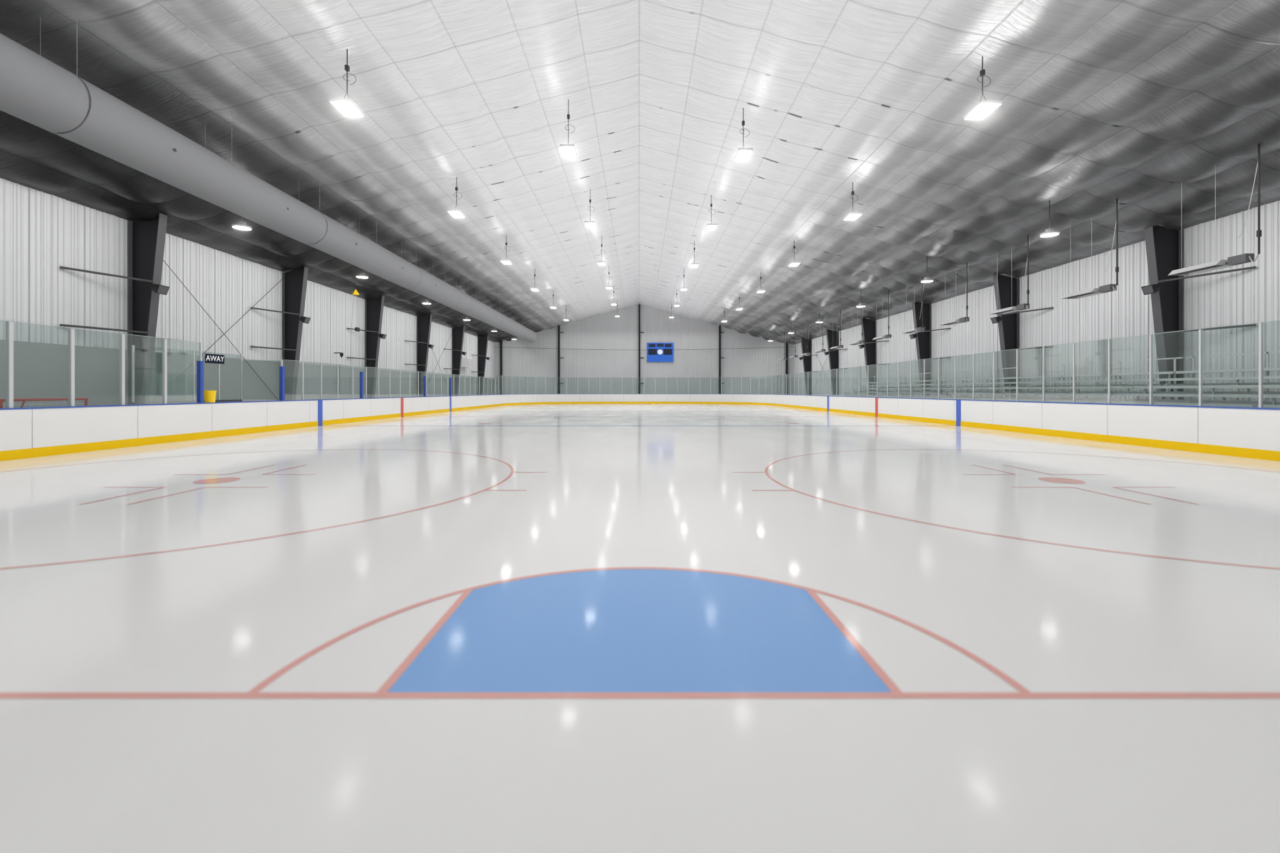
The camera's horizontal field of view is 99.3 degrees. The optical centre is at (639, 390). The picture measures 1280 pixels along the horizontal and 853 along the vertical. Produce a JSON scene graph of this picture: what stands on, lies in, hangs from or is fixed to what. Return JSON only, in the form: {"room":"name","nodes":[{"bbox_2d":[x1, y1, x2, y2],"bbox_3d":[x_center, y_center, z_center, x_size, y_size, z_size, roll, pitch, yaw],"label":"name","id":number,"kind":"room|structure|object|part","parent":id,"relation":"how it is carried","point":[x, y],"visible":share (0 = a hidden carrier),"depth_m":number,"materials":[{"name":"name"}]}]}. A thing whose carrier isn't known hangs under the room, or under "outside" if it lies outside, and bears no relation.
{"room":"indoor ice rink","nodes":[
{"label":"indoor ice rink","id":0,"kind":"room"},
{"bbox_2d":[0,177,493,379],"bbox_3d":[-17.185,-2.352,30.100,0.030,7.564,68.600,0,0,0],"label":"wall","id":1,"kind":"structure","parent":0,"point":[41,233],"depth_m":20.07,"materials":[{"name":"metal"}]},
{"bbox_2d":[149,283,169,294],"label":"speaker","id":2,"kind":"object","parent":1,"relation":"attached to","point":[154,287],"depth_m":18.03},
{"bbox_2d":[298,316,310,323],"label":"speaker","id":3,"kind":"object","parent":1,"relation":"attached to","point":[302,319],"depth_m":25.93},
{"bbox_2d":[334,352,343,357],"bbox_3d":[-16.910,-2.008,30.600,0.500,0.276,0.180,0,0,0],"label":"camera","id":4,"kind":"object","parent":1,"relation":"attached to","point":[341,354],"visible":1,"depth_m":30.57,"materials":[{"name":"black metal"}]},
{"bbox_2d":[378,333,386,339],"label":"speaker","id":5,"kind":"object","parent":1,"relation":"attached to","point":[380,335],"depth_m":33.83},
{"bbox_2d":[427,344,434,348],"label":"speaker","id":6,"kind":"object","parent":1,"relation":"attached to","point":[430,346],"depth_m":41.74},
{"bbox_2d":[461,351,466,355],"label":"speaker","id":7,"kind":"object","parent":1,"relation":"attached to","point":[462,352],"depth_m":49.63},
{"bbox_2d":[460,332,472,367],"bbox_3d":[-16.805,-3.948,52.800,0.710,3.355,1.600,0,0,0],"label":"wall-mounted unit","id":8,"kind":"object","parent":1,"relation":"attached to","point":[464,360],"visible":0.82,"depth_m":51.99,"materials":[{"name":"white metal"}]},
{"bbox_2d":[351,289,359,295],"bbox_3d":[-15.650,-5.440,30.000,0.440,0.300,0.440,0,0,0],"label":"hanging hoist top","id":9,"kind":"object","parent":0,"point":[355,292],"depth_m":29.95,"materials":[{"name":"yellow metal"}]},
{"bbox_2d":[467,357,472,367],"bbox_3d":[-16.435,-2.720,52.800,0.057,0.860,1.540,0,0,0],"label":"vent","id":10,"kind":"structure","parent":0,"point":[468,361],"depth_m":52.75,"materials":[{"name":"metal"}]},
{"bbox_2d":[0,403,1279,852],"bbox_3d":[0.550,1.579,30.100,36.100,0.303,69.200,0,0,0],"label":"floor","id":11,"kind":"structure","parent":0,"point":[550,628],"depth_m":3.08,"materials":[{"name":"white ice"}]},
{"bbox_2d":[0,397,88,407],"bbox_3d":[-14.422,0.805,12.755,1.104,1.250,1.890,0,0,0],"label":"goal","id":12,"kind":"object","parent":11,"relation":"on","point":[86,399],"visible":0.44,"depth_m":12.76,"materials":[{"name":"red metal"}]},
{"bbox_2d":[131,344,242,404],"bbox_3d":[-13.820,0.055,17.980,1.880,2.750,4.345,0,0,0],"label":"box","id":13,"kind":"object","parent":11,"relation":"on","point":[209,396],"visible":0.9,"depth_m":17.96,"materials":[{"name":"grey metal"}]},
{"bbox_2d":[0,319,1279,461],"bbox_3d":[0.000,-0.005,29.680,26.220,2.870,61.280,0,0,0],"label":"barrier","id":14,"kind":"structure","parent":11,"relation":"on","point":[25,432],"depth_m":15.73,"materials":[{"name":"white plastic"}]},
{"bbox_2d":[0,339,494,407],"bbox_3d":[-17.160,0.030,30.100,0.019,2.800,68.600,0,0,0],"label":"glass barrier","id":15,"kind":"object","parent":14,"relation":"attached to","point":[41,369],"visible":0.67,"depth_m":20.16,"materials":[{"name":"clear glass"}]},
{"bbox_3d":[-0.007,-0.530,29.672,26.110,1.780,61.170,0,0,0],"label":"frame","id":16,"kind":"part","parent":14,"relation":"part of","materials":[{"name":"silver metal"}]},
{"bbox_2d":[499,304,787,394],"bbox_3d":[0.550,-4.367,64.230,33.900,11.594,0.260,0,0,0],"label":"wall column","id":17,"kind":"structure","parent":11,"relation":"on","point":[501,342],"depth_m":64.09,"materials":[{"name":"black metal"}]},
{"bbox_2d":[493,346,794,349],"bbox_3d":[0.550,-4.945,64.066,35.301,0.384,0.568,0,0,0],"label":"cable","id":18,"kind":"object","parent":17,"relation":"attached to","point":[493,346],"visible":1,"depth_m":63.78,"materials":[{"name":"grey plastic"}]},
{"bbox_2d":[128,212,1183,404],"bbox_3d":[0.550,-2.264,30.250,35.400,7.389,55.600,0,0,0],"label":"column","id":19,"kind":"structure","parent":11,"relation":"on","point":[1149,234],"depth_m":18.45,"materials":[{"name":"black metal"}]},
{"bbox_2d":[152,260,832,401],"bbox_3d":[-5.341,-2.302,44.717,52.508,6.381,23.413,0,0,-42],"label":"rods","id":20,"kind":"object","parent":19,"relation":"attached to","point":[163,260],"visible":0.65,"depth_m":22.70,"materials":[{"name":"grey metal"}]},
{"bbox_2d":[833,350,1279,407],"bbox_3d":[15.530,0.185,21.750,3.360,2.490,36.500,0,0,0],"label":"bleachers","id":21,"kind":"object","parent":11,"relation":"on","point":[1168,394],"visible":0.4,"depth_m":18.09,"materials":[{"name":"silver metal"}]},
{"bbox_2d":[0,0,1279,344],"bbox_3d":[0.800,-7.725,30.350,36.800,5.030,69.700,0,0,0],"label":"ceiling","id":22,"kind":"structure","parent":0,"point":[1163,109],"depth_m":16.46,"materials":[{"name":"fabric"}]},
{"bbox_2d":[231,216,251,230],"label":"ceiling light","id":23,"kind":"object","parent":22,"relation":"attached to","point":[241,225],"depth_m":17.78,"materials":[{"name":"grey"}]},
{"bbox_2d":[0,7,536,342],"bbox_3d":[-11.098,-6.142,26.000,1.224,2.463,60.300,0,0,0],"label":"ventilation duct","id":24,"kind":"object","parent":22,"relation":"hanging from","point":[35,90],"visible":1,"depth_m":12.66,"materials":[{"name":"grey metal"}]},
{"bbox_2d":[328,48,364,117],"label":"ceiling light","id":25,"kind":"object","parent":22,"relation":"attached to","point":[348,107],"depth_m":13.18,"materials":[{"name":"grey plastic"}]},
{"bbox_2d":[349,283,360,394],"bbox_3d":[-15.723,-2.905,30.000,0.466,6.270,0.300,0,0,0],"label":"hanging hoist","id":26,"kind":"object","parent":22,"relation":"hanging from","point":[356,329],"visible":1,"depth_m":30.00,"materials":[{"name":"grey metal"}]},
{"bbox_2d":[355,268,368,278],"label":"ceiling light","id":27,"kind":"object","parent":22,"relation":"attached to","point":[362,275],"depth_m":25.50,"materials":[{"name":"grey plastic"}]},
{"bbox_2d":[447,176,465,217],"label":"ceiling light","id":28,"kind":"object","parent":22,"relation":"attached to","point":[455,213],"depth_m":21.06,"materials":[{"name":"grey"}]},
{"bbox_2d":[500,235,512,264],"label":"ceiling light","id":29,"kind":"object","parent":22,"relation":"attached to","point":[505,261],"depth_m":28.96,"materials":[{"name":"grey"}]},
{"bbox_2d":[559,99,576,156],"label":"ceiling light","id":30,"kind":"object","parent":22,"relation":"attached to","point":[567,150],"depth_m":17.79,"materials":[{"name":"grey"}]},
{"bbox_2d":[584,218,595,227],"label":"ceiling light","id":31,"kind":"object","parent":22,"relation":"attached to","point":[589,223],"depth_m":25.58,"materials":[{"name":"grey"}]},
{"bbox_2d":[597,236,606,265],"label":"ceiling light","id":32,"kind":"object","parent":22,"relation":"attached to","point":[601,263],"depth_m":33.59,"materials":[{"name":"grey"}]},
{"bbox_2d":[605,265,619,309],"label":"ceiling light","id":33,"kind":"object","parent":22,"relation":"attached to","point":[607,287],"depth_m":41.63,"materials":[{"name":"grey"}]},
{"bbox_2d":[705,194,717,230],"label":"ceiling light","id":34,"kind":"object","parent":22,"relation":"attached to","point":[711,226],"depth_m":25.69,"materials":[{"name":"grey plastic"}]},
{"bbox_2d":[734,107,752,159],"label":"ceiling light","id":35,"kind":"object","parent":22,"relation":"attached to","point":[742,153],"depth_m":17.76,"materials":[{"name":"grey plastic"}]},
{"bbox_2d":[787,257,800,266],"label":"ceiling light","id":36,"kind":"object","parent":22,"relation":"attached to","point":[792,264],"depth_m":28.65,"materials":[{"name":"grey plastic"}]},
{"bbox_2d":[843,182,862,220],"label":"ceiling light","id":37,"kind":"object","parent":22,"relation":"attached to","point":[852,216],"depth_m":20.86,"materials":[{"name":"grey plastic"}]},
{"bbox_2d":[920,255,933,282],"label":"ceiling light","id":38,"kind":"object","parent":22,"relation":"attached to","point":[926,279],"depth_m":26.04,"materials":[{"name":"grey"}]},
{"bbox_2d":[963,56,1002,119],"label":"ceiling light","id":39,"kind":"object","parent":22,"relation":"attached to","point":[984,107],"depth_m":12.97,"materials":[{"name":"grey plastic"}]},
{"bbox_2d":[778,144,1261,360],"bbox_3d":[15.400,-4.705,32.185,0.600,3.032,53.630,0,0,0],"label":"heater","id":40,"kind":"object","parent":22,"relation":"hanging from","point":[1236,260],"visible":0.97,"depth_m":17.67,"materials":[{"name":"white metal"}]},
{"bbox_2d":[1039,200,1059,237],"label":"ceiling light","id":41,"kind":"object","parent":22,"relation":"attached to","point":[1050,232],"depth_m":18.24,"materials":[{"name":"grey"}]},
{"bbox_2d":[493,304,793,394],"bbox_3d":[0.550,-4.554,64.385,35.500,11.968,0.030,0,0,0],"label":"wall","id":42,"kind":"structure","parent":0,"point":[618,336],"depth_m":64.39,"materials":[{"name":"metal"}]},
{"bbox_2d":[646,342,673,361],"bbox_3d":[2.450,-4.520,64.246,3.100,2.250,0.189,0,0,0],"label":"scoreboard","id":43,"kind":"object","parent":42,"relation":"attached to","point":[656,352],"visible":1,"depth_m":64.16,"materials":[{"name":"blue plastic"}]},
{"bbox_3d":[2.450,-4.880,64.155,2.800,1.320,0.001,0,0,0],"label":"panel","id":44,"kind":"part","parent":43,"relation":"part of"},
{"bbox_2d":[157,285,1153,360],"bbox_3d":[0.540,-3.367,30.050,33.031,0.225,55.640,0,0,0],"label":"speaker","id":45,"kind":"object","parent":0,"point":[162,289],"depth_m":18.31},
{"bbox_2d":[59,266,1256,372],"bbox_3d":[0.550,-2.795,29.020,35.423,1.770,57.457,0,0,0],"label":"braces","id":46,"kind":"object","parent":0,"point":[61,267],"depth_m":17.85,"materials":[{"name":"black metal"}]},
{"bbox_2d":[793,200,1279,401],"bbox_3d":[18.285,-2.208,30.100,0.030,7.275,68.600,0,0,0],"label":"wall","id":47,"kind":"structure","parent":0,"point":[1253,295],"depth_m":21.57,"materials":[{"name":"metal"}]},
{"bbox_2d":[824,351,829,355],"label":"speaker","id":48,"kind":"object","parent":47,"relation":"attached to","point":[827,353],"depth_m":49.63},
{"bbox_2d":[858,344,865,348],"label":"speaker","id":49,"kind":"object","parent":47,"relation":"attached to","point":[863,345],"depth_m":41.74},
{"bbox_2d":[909,333,917,339],"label":"speaker","id":50,"kind":"object","parent":47,"relation":"attached to","point":[914,335],"depth_m":33.83},
{"bbox_2d":[990,316,1002,323],"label":"speaker","id":51,"kind":"object","parent":47,"relation":"attached to","point":[999,319],"depth_m":25.93},
{"bbox_2d":[1141,283,1162,295],"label":"speaker","id":52,"kind":"object","parent":47,"relation":"attached to","point":[1155,288],"depth_m":18.03}
]}

